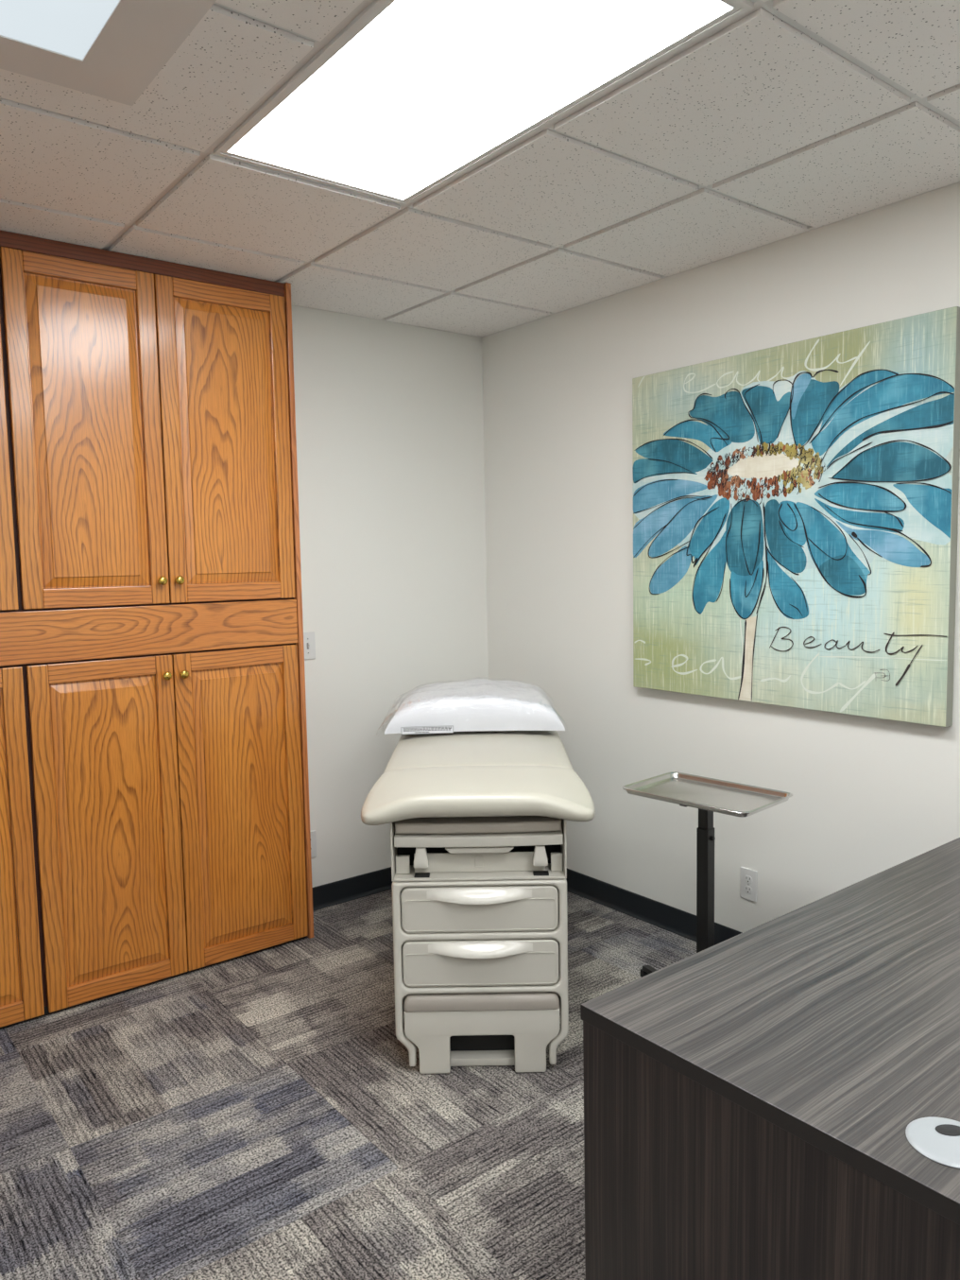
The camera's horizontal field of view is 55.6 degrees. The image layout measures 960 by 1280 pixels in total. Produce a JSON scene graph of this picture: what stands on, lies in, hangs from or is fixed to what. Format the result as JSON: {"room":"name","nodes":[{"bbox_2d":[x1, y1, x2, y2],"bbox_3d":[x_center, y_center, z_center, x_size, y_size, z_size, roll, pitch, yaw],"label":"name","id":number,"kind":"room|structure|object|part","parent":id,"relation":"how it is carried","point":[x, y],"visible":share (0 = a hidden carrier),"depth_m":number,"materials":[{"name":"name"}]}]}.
{"room":"examination room","nodes":[
{"label":"examination room","id":0,"kind":"room"},
{"bbox_2d":[0,889,696,1279],"bbox_3d":[-0.137,1.444,1.055,4.800,0.100,5.400,-5,6,-38],"label":"floor","id":1,"kind":"structure","parent":0,"point":[264,1115],"depth_m":2.38,"materials":[{"name":"carpet"}]},
{"bbox_2d":[0,230,313,1029],"bbox_3d":[-1.523,-0.012,2.984,1.961,2.512,0.293,-5,6,-38],"label":"tall cabinet","id":2,"kind":"object","parent":1,"relation":"on","point":[155,808],"visible":1,"depth_m":3.12,"materials":[{"name":"brown wood"}]},
{"bbox_3d":[-1.659,-0.635,2.695,0.469,1.115,0.020,-5,6,-38],"label":"door","id":3,"kind":"part","parent":2,"relation":"part of","materials":[{"name":"brown wood"}]},
{"bbox_3d":[-1.635,0.675,2.811,0.469,1.153,0.020,-5,6,-38],"label":"door","id":4,"kind":"part","parent":2,"relation":"part of","materials":[{"name":"brown wood"}]},
{"bbox_3d":[-1.281,-0.668,2.992,0.466,1.115,0.020,-5,6,-38],"label":"door","id":5,"kind":"part","parent":2,"relation":"part of","materials":[{"name":"brown wood"}]},
{"bbox_3d":[-1.257,0.641,3.107,0.466,1.153,0.020,-5,6,-38],"label":"door","id":6,"kind":"part","parent":2,"relation":"part of","materials":[{"name":"brown wood"}]},
{"bbox_3d":[-1.484,-1.234,2.796,1.921,0.047,0.010,-5,6,-38],"label":"crown rail","id":7,"kind":"part","parent":2,"relation":"part of","materials":[{"name":"brown wood"}]},
{"bbox_3d":[-1.458,-0.006,2.901,1.919,0.168,0.020,-5,6,-38],"label":"rail","id":8,"kind":"part","parent":2,"relation":"part of","materials":[{"name":"brown wood"}]},
{"bbox_3d":[-1.096,-0.204,3.140,0.031,0.031,0.030,-5,6,-38],"label":"knob","id":9,"kind":"part","parent":2,"relation":"part of","materials":[{"name":"gold metal"}]},
{"bbox_3d":[-1.089,0.125,3.169,0.031,0.031,0.030,-5,6,-38],"label":"knob","id":10,"kind":"part","parent":2,"relation":"part of","materials":[{"name":"gold metal"}]},
{"bbox_3d":[-1.049,-0.209,3.177,0.031,0.031,0.030,-5,6,-38],"label":"knob","id":11,"kind":"part","parent":2,"relation":"part of","materials":[{"name":"gold metal"}]},
{"bbox_3d":[-1.042,0.120,3.206,0.031,0.031,0.030,-5,6,-38],"label":"knob","id":12,"kind":"part","parent":2,"relation":"part of","materials":[{"name":"gold metal"}]},
{"bbox_3d":[-0.907,-0.701,3.285,0.478,1.115,0.020,-5,6,-38],"label":"door","id":13,"kind":"part","parent":2,"relation":"part of","materials":[{"name":"brown wood"}]},
{"bbox_3d":[-0.883,0.608,3.401,0.478,1.153,0.020,-5,6,-38],"label":"door","id":14,"kind":"part","parent":2,"relation":"part of","materials":[{"name":"brown wood"}]},
{"bbox_3d":[-0.770,-0.081,3.592,0.020,2.512,0.266,-5,6,-38],"label":"panel","id":15,"kind":"part","parent":2,"relation":"part of","materials":[{"name":"brown wood"}]},
{"bbox_2d":[361,730,595,1073],"bbox_3d":[0.004,0.775,3.265,0.666,0.834,1.467,-1,5,0],"label":"exam table","id":16,"kind":"object","parent":1,"relation":"on","point":[477,819],"visible":0.92,"depth_m":2.61,"materials":[{"name":"beige plastic"}]},
{"bbox_2d":[414,872,430,877],"bbox_3d":[-0.165,0.673,2.609,0.044,0.005,0.028,-1,5,0],"label":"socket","id":17,"kind":"object","parent":16,"relation":"attached to","point":[416,874],"depth_m":2.60,"materials":[{"name":"black plastic"}]},
{"bbox_2d":[384,678,565,734],"bbox_3d":[-0.029,0.241,3.553,0.703,0.180,0.484,-1,5,0],"label":"pillow","id":18,"kind":"object","parent":16,"relation":"on","point":[480,704],"visible":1,"depth_m":3.35,"materials":[{"name":"white fabric"}]},
{"bbox_2d":[361,764,595,825],"bbox_3d":[-0.006,0.453,2.685,0.666,0.090,0.367,-1,5,0],"label":"seat cushion","id":19,"kind":"object","parent":16,"relation":"on","point":[423,794],"depth_m":2.58,"materials":[{"name":"beige leather"}]},
{"bbox_2d":[395,815,561,833],"bbox_3d":[-0.004,0.520,2.727,0.472,0.033,0.300,-1,5,0],"label":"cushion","id":20,"kind":"object","parent":16,"relation":"on","point":[501,824],"depth_m":2.58,"materials":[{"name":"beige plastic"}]},
{"bbox_2d":[383,730,573,773],"bbox_3d":[-0.002,0.378,3.415,0.608,0.070,1.099,-1,5,0],"label":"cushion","id":21,"kind":"object","parent":16,"relation":"on","point":[475,748],"depth_m":3.10,"materials":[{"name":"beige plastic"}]},
{"bbox_3d":[-0.003,0.643,2.632,0.480,0.055,0.015,-1,5,0],"label":"panel","id":22,"kind":"part","parent":16,"relation":"part of","materials":[{"name":"beige plastic"}]},
{"bbox_3d":[-0.002,0.726,2.575,0.300,0.036,0.027,-1,5,0],"label":"handle","id":23,"kind":"part","parent":16,"relation":"part of","materials":[{"name":"white plastic"}]},
{"bbox_3d":[-0.001,0.767,2.606,0.447,0.132,0.030,-1,5,0],"label":"drawer","id":24,"kind":"part","parent":16,"relation":"part of","materials":[{"name":"beige plastic"}]},
{"bbox_3d":[0.003,0.958,2.624,0.500,0.549,0.034,-1,5,0],"label":"frame","id":25,"kind":"part","parent":16,"relation":"part of","materials":[{"name":"beige plastic"}]},
{"bbox_3d":[0.001,0.883,2.588,0.300,0.036,0.027,-1,5,0],"label":"handle","id":26,"kind":"part","parent":16,"relation":"part of","materials":[{"name":"white plastic"}]},
{"bbox_3d":[0.002,0.925,2.620,0.447,0.134,0.030,-1,5,0],"label":"drawer","id":27,"kind":"part","parent":16,"relation":"part of","materials":[{"name":"beige plastic"}]},
{"bbox_3d":[0.011,1.186,3.205,0.364,0.024,1.090,-1,5,0],"label":"frame","id":28,"kind":"part","parent":16,"relation":"part of","materials":[{"name":"beige plastic"}]},
{"bbox_2d":[533,870,549,875],"bbox_3d":[0.174,0.667,2.607,0.044,0.005,0.028,-1,5,0],"label":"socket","id":29,"kind":"object","parent":16,"relation":"attached to","point":[535,873],"depth_m":2.60,"materials":[{"name":"black plastic"}]},
{"bbox_2d":[640,804,715,977],"bbox_3d":[0.718,0.852,2.898,0.447,0.722,0.484,0,5,14],"label":"tray stand","id":30,"kind":"object","parent":1,"relation":"on","point":[705,831],"visible":0.29,"depth_m":2.88,"materials":[{"name":"black paint"}]},
{"bbox_3d":[0.651,1.157,3.060,0.028,0.016,0.305,-4,6,-28],"label":"leg","id":31,"kind":"part","parent":30,"relation":"part of","materials":[{"name":"black paint"}]},
{"bbox_3d":[0.718,0.884,2.901,0.041,0.586,0.041,-6,7,-43],"label":"post","id":32,"kind":"part","parent":30,"relation":"part of","materials":[{"name":"black metal"}]},
{"bbox_3d":[0.712,0.556,2.872,0.035,0.116,0.035,-6,7,-43],"label":"post","id":33,"kind":"part","parent":30,"relation":"part of","materials":[{"name":"black metal"}]},
{"bbox_2d":[622,771,793,817],"bbox_3d":[0.711,0.482,2.866,0.302,0.020,0.454,-6,7,-43],"label":"tray","id":34,"kind":"object","parent":30,"relation":"on","point":[706,793],"visible":1,"depth_m":2.88,"materials":[{"name":"metal"}]},
{"bbox_2d":[580,837,959,1279],"bbox_3d":[1.059,0.933,1.749,1.676,0.750,0.744,-5,6,-38],"label":"desk","id":35,"kind":"object","parent":1,"relation":"on","point":[752,1098],"visible":1,"depth_m":1.36,"materials":[{"name":"laminate"}]},
{"bbox_3d":[0.408,1.003,1.250,0.025,0.723,0.720,-5,6,-38],"label":"panel","id":36,"kind":"part","parent":35,"relation":"part of","materials":[{"name":"laminate"}]},
{"bbox_2d":[905,1116,959,1168],"bbox_3d":[0.580,0.618,1.124,0.100,0.005,0.100,-5,6,-38],"label":"grommet","id":37,"kind":"object","parent":35,"relation":"on","point":[938,1139],"visible":1,"depth_m":1.13,"materials":[{"name":"white plastic"}]},
{"bbox_2d":[291,304,488,887],"bbox_3d":[-1.804,-0.070,3.010,4.800,2.634,0.100,-5,6,-38],"label":"wall","id":38,"kind":"structure","parent":0,"point":[389,416],"depth_m":4.00,"materials":[{"name":"white paint"}]},
{"bbox_2d":[303,631,315,659],"bbox_3d":[-0.717,0.025,3.801,0.070,0.115,0.019,-5,6,-38],"label":"light switch","id":39,"kind":"object","parent":38,"relation":"attached to","point":[309,642],"visible":0.72,"depth_m":3.81,"materials":[{"name":"white plastic"}]},
{"bbox_2d":[310,830,316,858],"bbox_3d":[-0.725,0.870,3.863,0.070,0.115,0.008,-5,6,-38],"label":"power outlet","id":40,"kind":"object","parent":38,"relation":"attached to","point":[313,833],"visible":0.36,"depth_m":3.88,"materials":[{"name":"white plastic"}]},
{"bbox_2d":[312,866,393,911],"bbox_3d":[-0.378,1.076,4.148,1.118,0.096,0.017,-5,6,-38],"label":"baseboard","id":41,"kind":"structure","parent":38,"relation":"attached to","point":[343,890],"depth_m":4.00,"materials":[{"name":"plastic"}]},
{"bbox_2d":[0,0,959,337],"bbox_3d":[-0.186,-1.140,0.827,4.600,0.060,5.200,-5,6,-38],"label":"ceiling","id":42,"kind":"structure","parent":0,"point":[787,118],"depth_m":2.44,"materials":[{"name":"tile"}]},
{"bbox_2d":[0,0,216,105],"bbox_3d":[-0.666,-1.121,1.189,0.860,0.024,1.424,-5,6,-38],"label":"recessed light","id":43,"kind":"object","parent":42,"relation":"in","point":[113,50],"visible":1,"depth_m":1.76,"materials":[{"name":"white"}]},
{"bbox_2d":[213,0,753,205],"bbox_3d":[-0.078,-1.233,2.024,0.585,0.025,1.194,-5,6,-38],"label":"recessed light","id":44,"kind":"object","parent":42,"relation":"in","point":[410,96],"visible":0.94,"depth_m":1.99,"materials":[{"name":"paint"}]},
{"bbox_2d":[482,181,959,933],"bbox_3d":[1.713,-0.077,2.343,0.100,2.634,5.300,-5,6,-38],"label":"wall","id":45,"kind":"structure","parent":0,"point":[872,796],"depth_m":3.50,"materials":[{"name":"white paint"}]},
{"bbox_2d":[566,868,743,945],"bbox_3d":[1.665,1.188,2.450,0.017,0.096,5.182,-5,6,-38],"label":"baseboard","id":46,"kind":"structure","parent":45,"relation":"attached to","point":[666,917],"depth_m":3.73,"materials":[{"name":"plastic"}]},
{"bbox_2d":[741,866,758,901],"bbox_3d":[0.975,0.887,3.304,0.008,0.115,0.070,-5,6,-38],"label":"power outlet","id":47,"kind":"object","parent":45,"relation":"attached to","point":[749,877],"visible":1,"depth_m":3.30,"materials":[{"name":"white plastic"}]},
{"bbox_2d":[744,885,752,894],"bbox_3d":[0.973,0.906,3.303,0.002,0.029,0.033,-5,6,-38],"label":"receptacle","id":48,"kind":"object","parent":47,"relation":"attached to","point":[748,889],"depth_m":3.30,"materials":[{"name":"white plastic"}]},
{"bbox_2d":[744,875,752,883],"bbox_3d":[0.972,0.868,3.300,0.002,0.029,0.033,-5,6,-38],"label":"receptacle","id":49,"kind":"object","parent":47,"relation":"attached to","point":[748,878],"depth_m":3.30,"materials":[{"name":"white plastic"}]},
{"bbox_2d":[632,306,959,726],"bbox_3d":[0.993,-0.379,3.109,0.045,1.203,1.222,-5,6,-38],"label":"painting","id":50,"kind":"object","parent":45,"relation":"attached to","point":[796,504],"visible":1,"depth_m":2.98,"materials":[{"name":"fabric"}]}
]}

